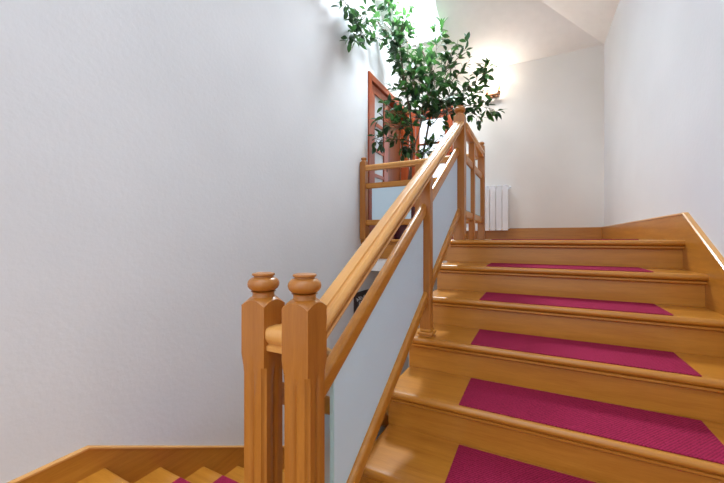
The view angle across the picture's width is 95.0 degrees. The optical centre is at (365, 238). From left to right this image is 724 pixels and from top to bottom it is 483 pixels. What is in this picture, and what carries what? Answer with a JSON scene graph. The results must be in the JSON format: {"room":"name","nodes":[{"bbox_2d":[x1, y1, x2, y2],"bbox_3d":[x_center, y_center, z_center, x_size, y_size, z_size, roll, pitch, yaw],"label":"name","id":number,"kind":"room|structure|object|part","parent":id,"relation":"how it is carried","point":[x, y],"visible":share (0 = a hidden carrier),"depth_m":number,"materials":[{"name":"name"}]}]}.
{"room":"staircase","nodes":[
{"label":"staircase","id":0,"kind":"room"},
{"bbox_2d":[77,472,113,482],"bbox_3d":[-0.581,1.188,0.034,2.604,0.200,2.730,0,0,27],"label":"floor","id":1,"kind":"structure","parent":0,"point":[96,477],"depth_m":1.50,"materials":[{"name":"brown wood"}]},
{"bbox_2d":[359,240,723,482],"bbox_3d":[0.906,0.548,1.583,1.373,1.080,1.492,0,0,27],"label":"staircase","id":2,"kind":"structure","parent":1,"relation":"on","point":[426,427],"depth_m":1.50,"materials":[{"name":"brown wood"}]},
{"bbox_2d":[282,105,465,482],"bbox_3d":[0.280,0.046,1.662,0.089,2.084,1.960,0,0,27],"label":"stair railing","id":3,"kind":"object","parent":2,"relation":"on","point":[361,372],"visible":1,"depth_m":1.12,"materials":[{"name":"brown wood"}]},
{"bbox_3d":[-0.151,0.612,0.829,0.079,0.952,0.079,0,0,27],"label":"newel post","id":4,"kind":"part","parent":3,"relation":"part of","materials":[{"name":"brown wood"}]},
{"bbox_3d":[0.079,0.139,1.295,0.034,0.642,0.964,0,0,27],"label":"rail","id":5,"kind":"part","parent":3,"relation":"part of","materials":[{"name":"brown wood"}]},
{"bbox_3d":[0.099,0.347,1.334,0.010,0.926,0.855,0,0,27],"label":"glass panel","id":6,"kind":"part","parent":3,"relation":"part of","materials":[{"name":"blue"}]},
{"bbox_3d":[0.085,0.594,1.292,0.036,0.642,0.964,0,0,27],"label":"rail","id":7,"kind":"part","parent":3,"relation":"part of","materials":[{"name":"brown wood"}]},
{"bbox_3d":[0.283,-0.302,1.661,0.072,1.139,1.801,0,0,27],"label":"handrail","id":8,"kind":"part","parent":3,"relation":"part of","materials":[{"name":"brown wood"}]},
{"bbox_3d":[0.319,0.069,1.741,0.058,0.801,0.050,0,0,27],"label":"post","id":9,"kind":"part","parent":3,"relation":"part of","materials":[{"name":"brown wood"}]},
{"bbox_3d":[0.323,0.488,1.740,0.080,0.042,0.080,0,0,27],"label":"post","id":10,"kind":"part","parent":3,"relation":"part of","materials":[{"name":"brown wood"}]},
{"bbox_3d":[0.501,-0.179,2.117,0.010,0.872,0.765,0,0,27],"label":"glass panel","id":11,"kind":"part","parent":3,"relation":"part of","materials":[{"name":"blue"}]},
{"bbox_3d":[0.501,-0.414,2.118,0.034,0.536,0.787,0,0,27],"label":"rail","id":12,"kind":"part","parent":3,"relation":"part of","materials":[{"name":"brown wood"}]},
{"bbox_3d":[0.507,0.041,2.115,0.036,0.536,0.787,0,0,27],"label":"rail","id":13,"kind":"part","parent":3,"relation":"part of","materials":[{"name":"brown wood"}]},
{"bbox_3d":[0.711,-0.469,2.496,0.079,0.955,0.079,0,0,27],"label":"newel post","id":14,"kind":"part","parent":3,"relation":"part of","materials":[{"name":"brown wood"}]},
{"bbox_2d":[445,445,595,482],"bbox_3d":[0.682,0.841,1.038,0.823,0.005,0.286,0,0,27],"label":"mat","id":15,"kind":"object","parent":2,"relation":"on","point":[469,465],"visible":1,"depth_m":1.19,"materials":[{"name":"carpet"}]},
{"bbox_2d":[487,263,652,271],"bbox_3d":[1.194,0.172,2.034,0.823,0.005,0.286,0,0,27],"label":"mat","id":16,"kind":"object","parent":2,"relation":"on","point":[546,266],"visible":1,"depth_m":1.96,"materials":[{"name":"carpet"}]},
{"bbox_2d":[480,292,673,315],"bbox_3d":[1.066,0.340,1.785,0.823,0.005,0.286,0,0,27],"label":"mat","id":17,"kind":"object","parent":2,"relation":"on","point":[635,307],"visible":1,"depth_m":1.74,"materials":[{"name":"carpet"}]},
{"bbox_2d":[471,329,701,376],"bbox_3d":[0.938,0.506,1.536,0.823,0.005,0.286,0,0,27],"label":"mat","id":18,"kind":"object","parent":2,"relation":"on","point":[665,361],"visible":1,"depth_m":1.49,"materials":[{"name":"carpet"}]},
{"bbox_2d":[459,378,723,463],"bbox_3d":[0.810,0.673,1.287,0.823,0.005,0.286,0,0,27],"label":"mat","id":19,"kind":"object","parent":2,"relation":"on","point":[689,437],"visible":1,"depth_m":1.24,"materials":[{"name":"carpet"}]},
{"bbox_2d":[0,0,407,482],"bbox_3d":[-0.870,-0.640,2.498,0.160,6.169,6.851,0,0,27],"label":"wall","id":20,"kind":"structure","parent":0,"point":[157,157],"depth_m":1.79,"materials":[{"name":"paint"}]},
{"bbox_2d":[7,445,283,482],"bbox_3d":[-1.318,1.654,1.435,0.012,1.380,4.550,0,0,27],"label":"baseboard","id":21,"kind":"structure","parent":20,"relation":"attached to","point":[131,465],"depth_m":1.72,"materials":[{"name":"brown wood"}]},
{"bbox_2d":[354,289,368,312],"bbox_3d":[-0.020,0.751,3.955,0.022,0.267,0.460,0,0,27],"label":"wall sign","id":22,"kind":"object","parent":20,"relation":"attached to","point":[359,296],"visible":0.44,"depth_m":3.82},
{"bbox_2d":[368,71,408,238],"bbox_3d":[0.306,-1.026,4.749,0.187,2.068,1.450,0,0,27],"label":"door","id":23,"kind":"structure","parent":20,"relation":"in","point":[376,89],"depth_m":4.46,"materials":[{"name":"brown wood"}]},
{"bbox_3d":[0.171,-1.031,4.419,0.006,1.678,0.300,0,0,27],"label":"pane","id":24,"kind":"part","parent":23,"relation":"part of","materials":[{"name":"white glass"}]},
{"bbox_2d":[360,239,468,260],"bbox_3d":[0.513,0.119,3.636,1.261,0.222,0.050,0,0,27],"label":"trim","id":25,"kind":"structure","parent":20,"relation":"attached to","point":[390,246],"depth_m":3.76,"materials":[{"name":"brown wood"}]},
{"bbox_2d":[371,259,446,270],"bbox_3d":[1.277,0.214,3.655,2.604,0.320,2.533,0,0,27],"label":"wall","id":26,"kind":"structure","parent":0,"point":[379,264],"depth_m":3.84,"materials":[{"name":"paint"}]},
{"bbox_2d":[376,0,619,85],"bbox_3d":[0.851,-3.161,2.879,2.954,1.560,4.501,0,0,27],"label":"ceiling","id":27,"kind":"structure","parent":0,"point":[503,32],"depth_m":4.23,"materials":[{"name":"paint"}]},
{"bbox_2d":[397,0,439,36],"bbox_3d":[0.616,-3.128,4.180,0.480,0.550,1.000,0,0,27],"label":"window","id":28,"kind":"structure","parent":27,"relation":"attached to","point":[424,31],"depth_m":4.59,"materials":[{"name":"white ceramic"}]},
{"bbox_2d":[408,44,603,366],"bbox_3d":[1.889,-0.078,4.848,2.604,5.044,0.150,0,0,27],"label":"wall","id":29,"kind":"structure","parent":0,"point":[547,145],"depth_m":4.46,"materials":[{"name":"beige paint"}]},
{"bbox_2d":[410,106,452,238],"bbox_3d":[1.048,-1.021,5.241,0.680,2.058,0.120,0,0,27],"label":"door","id":30,"kind":"structure","parent":29,"relation":"in","point":[450,121],"depth_m":5.31,"materials":[{"name":"brown wood"}]},
{"bbox_2d":[466,185,510,230],"bbox_3d":[1.720,-0.433,4.792,0.702,0.637,0.105,0,0,27],"label":"radiator","id":31,"kind":"object","parent":29,"relation":"attached to","point":[498,195],"visible":0.53,"depth_m":4.67,"materials":[{"name":"white metal"}]},
{"bbox_2d":[485,84,500,97],"bbox_3d":[1.824,-2.109,4.744,0.207,0.158,0.096,0,0,27],"label":"wall lamp","id":32,"kind":"object","parent":29,"relation":"attached to","point":[493,95],"visible":0.79,"depth_m":4.71,"materials":[{"name":"brown metal"}]},
{"bbox_2d":[466,227,601,238],"bbox_3d":[2.163,-0.069,4.612,1.858,0.154,0.020,0,0,27],"label":"baseboard","id":33,"kind":"structure","parent":29,"relation":"attached to","point":[575,232],"depth_m":4.47,"materials":[{"name":"brown wood"}]},
{"bbox_2d":[604,0,723,256],"bbox_3d":[1.585,-0.378,1.238,0.150,5.644,6.851,0,0,27],"label":"wall","id":34,"kind":"structure","parent":0,"point":[664,59],"depth_m":2.23,"materials":[{"name":"paint"}]},
{"bbox_2d":[602,212,723,314],"bbox_3d":[2.081,0.475,2.394,0.022,1.226,4.001,0,0,27],"label":"baseboard","id":35,"kind":"structure","parent":34,"relation":"attached to","point":[696,257],"depth_m":1.85,"materials":[{"name":"brown wood"}]},
{"bbox_3d":[1.263,0.030,3.628,2.604,0.045,2.593,0,0,27],"label":"floor","id":36,"kind":"structure","parent":0,"visible":0},
{"bbox_2d":[330,0,504,238],"bbox_3d":[0.536,-1.613,4.076,2.232,3.242,1.047,0,0,-23],"label":"potted ficus","id":37,"kind":"object","parent":36,"relation":"on","point":[434,110],"visible":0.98,"depth_m":4.12,"materials":[{"name":"plant"}]},
{"bbox_2d":[394,207,414,238],"bbox_3d":[0.481,-0.186,4.092,0.360,0.388,0.360,0,0,27],"label":"pot","id":38,"kind":"object","parent":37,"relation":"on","point":[401,229],"depth_m":3.96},
{"bbox_2d":[360,154,477,238],"bbox_3d":[0.537,-0.472,3.602,1.315,0.961,0.073,0,0,27],"label":"landing railing","id":39,"kind":"object","parent":36,"relation":"on","point":[384,194],"visible":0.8,"depth_m":3.78,"materials":[{"name":"brown wood"}]},
{"bbox_3d":[-0.017,-0.457,3.885,0.072,0.930,0.072,0,0,27],"label":"wall post","id":40,"kind":"part","parent":39,"relation":"part of","materials":[{"name":"brown wood"}]},
{"bbox_3d":[0.281,-0.612,3.732,0.598,0.066,0.034,0,0,27],"label":"rail","id":41,"kind":"part","parent":39,"relation":"part of","materials":[{"name":"brown wood"}]},
{"bbox_3d":[0.281,-0.185,3.732,0.598,0.066,0.034,0,0,27],"label":"rail","id":42,"kind":"part","parent":39,"relation":"part of","materials":[{"name":"brown wood"}]},
{"bbox_3d":[0.288,-0.405,3.728,0.473,0.430,0.010,0,0,27],"label":"glass panel","id":43,"kind":"part","parent":39,"relation":"part of","materials":[{"name":"blue"}]},
{"bbox_3d":[0.580,-0.397,3.579,0.072,0.810,0.072,0,0,27],"label":"post","id":44,"kind":"part","parent":39,"relation":"part of","materials":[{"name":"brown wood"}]},
{"bbox_3d":[0.569,-0.821,3.585,1.243,0.063,0.072,0,0,27],"label":"handrail","id":45,"kind":"part","parent":39,"relation":"part of","materials":[{"name":"brown wood"}]},
{"bbox_2d":[466,122,484,239],"bbox_3d":[0.953,-0.475,2.918,0.072,0.967,0.898,0,0,28],"label":"landing railing","id":46,"kind":"object","parent":36,"relation":"on","point":[475,177],"visible":0.93,"depth_m":2.80,"materials":[{"name":"brown wood"}]},
{"bbox_3d":[0.814,-0.403,2.650,0.010,0.375,0.233,0,0,27],"label":"glass panel","id":47,"kind":"part","parent":46,"relation":"part of","materials":[{"name":"blue"}]},
{"bbox_3d":[0.817,-0.612,2.649,0.034,0.066,0.293,0,0,27],"label":"rail","id":48,"kind":"part","parent":46,"relation":"part of","materials":[{"name":"brown wood"}]},
{"bbox_3d":[0.817,-0.182,2.649,0.034,0.066,0.293,0,0,27],"label":"rail","id":49,"kind":"part","parent":46,"relation":"part of","materials":[{"name":"brown wood"}]},
{"bbox_3d":[0.898,-0.397,2.799,0.048,0.810,0.048,0,0,27],"label":"post","id":50,"kind":"part","parent":46,"relation":"part of","materials":[{"name":"brown wood"}]},
{"bbox_3d":[0.939,-0.841,2.891,0.072,0.083,0.837,0,0,28],"label":"handrail","id":51,"kind":"part","parent":46,"relation":"part of","materials":[{"name":"brown wood"}]},
{"bbox_3d":[1.016,-0.403,3.043,0.010,0.375,0.434,0,0,27],"label":"glass panel","id":52,"kind":"part","parent":46,"relation":"part of","materials":[{"name":"blue"}]},
{"bbox_3d":[1.018,-0.612,3.041,0.034,0.066,0.494,0,0,27],"label":"rail","id":53,"kind":"part","parent":46,"relation":"part of","materials":[{"name":"brown wood"}]},
{"bbox_3d":[1.018,-0.182,3.041,0.034,0.066,0.494,0,0,27],"label":"rail","id":54,"kind":"part","parent":46,"relation":"part of","materials":[{"name":"brown wood"}]},
{"bbox_3d":[1.149,-0.465,3.287,0.062,0.945,0.062,0,0,27],"label":"corner post","id":55,"kind":"part","parent":46,"relation":"part of","materials":[{"name":"brown wood"}]},
{"bbox_2d":[491,239,638,239],"bbox_3d":[1.321,0.005,2.284,0.823,0.005,0.286,0,0,27],"label":"mat","id":56,"kind":"object","parent":36,"relation":"on","point":[491,239],"visible":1,"depth_m":2.14,"materials":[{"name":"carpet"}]},
{"bbox_3d":[0.889,2.394,2.899,2.604,0.100,4.232,0,0,27],"label":"floor","id":57,"kind":"structure","parent":0,"visible":0},
{"bbox_2d":[97,466,283,482],"bbox_3d":[-0.281,1.716,2.105,1.222,1.256,1.896,0,0,27],"label":"staircase","id":58,"kind":"structure","parent":57,"relation":"on","point":[160,475],"depth_m":1.91,"materials":[{"name":"brown wood"}]},
{"bbox_2d":[172,477,190,482],"bbox_3d":[-0.660,1.242,1.426,0.816,0.005,0.258,0,0,27],"label":"mat","id":59,"kind":"object","parent":58,"relation":"on","point":[179,480],"visible":1,"depth_m":1.70,"materials":[{"name":"carpet"}]},
{"bbox_2d":[213,475,238,482],"bbox_3d":[-0.539,1.399,1.661,0.816,0.005,0.258,0,0,27],"label":"mat","id":60,"kind":"object","parent":58,"relation":"on","point":[223,479],"visible":1,"depth_m":1.92,"materials":[{"name":"carpet"}]},
{"bbox_2d":[241,272,387,482],"bbox_3d":[0.210,1.217,1.771,0.140,2.254,2.091,0,0,27],"label":"stair railing","id":61,"kind":"object","parent":58,"relation":"attached to","point":[261,314],"visible":0.45,"depth_m":0.86,"materials":[{"name":"brown wood"}]},
{"bbox_3d":[-0.273,0.614,0.891,0.079,0.948,0.079,0,0,27],"label":"newel post","id":62,"kind":"part","parent":61,"relation":"part of","materials":[{"name":"brown wood"}]},
{"bbox_3d":[-0.212,0.258,0.860,0.061,0.063,0.072,0,0,27],"label":"bridging handrail","id":63,"kind":"part","parent":61,"relation":"part of","materials":[{"name":"brown wood"}]},
{"bbox_3d":[0.185,0.999,1.784,0.034,1.215,1.931,0,0,27],"label":"rail","id":64,"kind":"part","parent":61,"relation":"part of","materials":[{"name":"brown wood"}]},
{"bbox_3d":[0.185,1.209,1.785,0.010,1.461,1.809,0,0,27],"label":"glass panel","id":65,"kind":"part","parent":61,"relation":"part of","materials":[{"name":"blue"}]}
]}

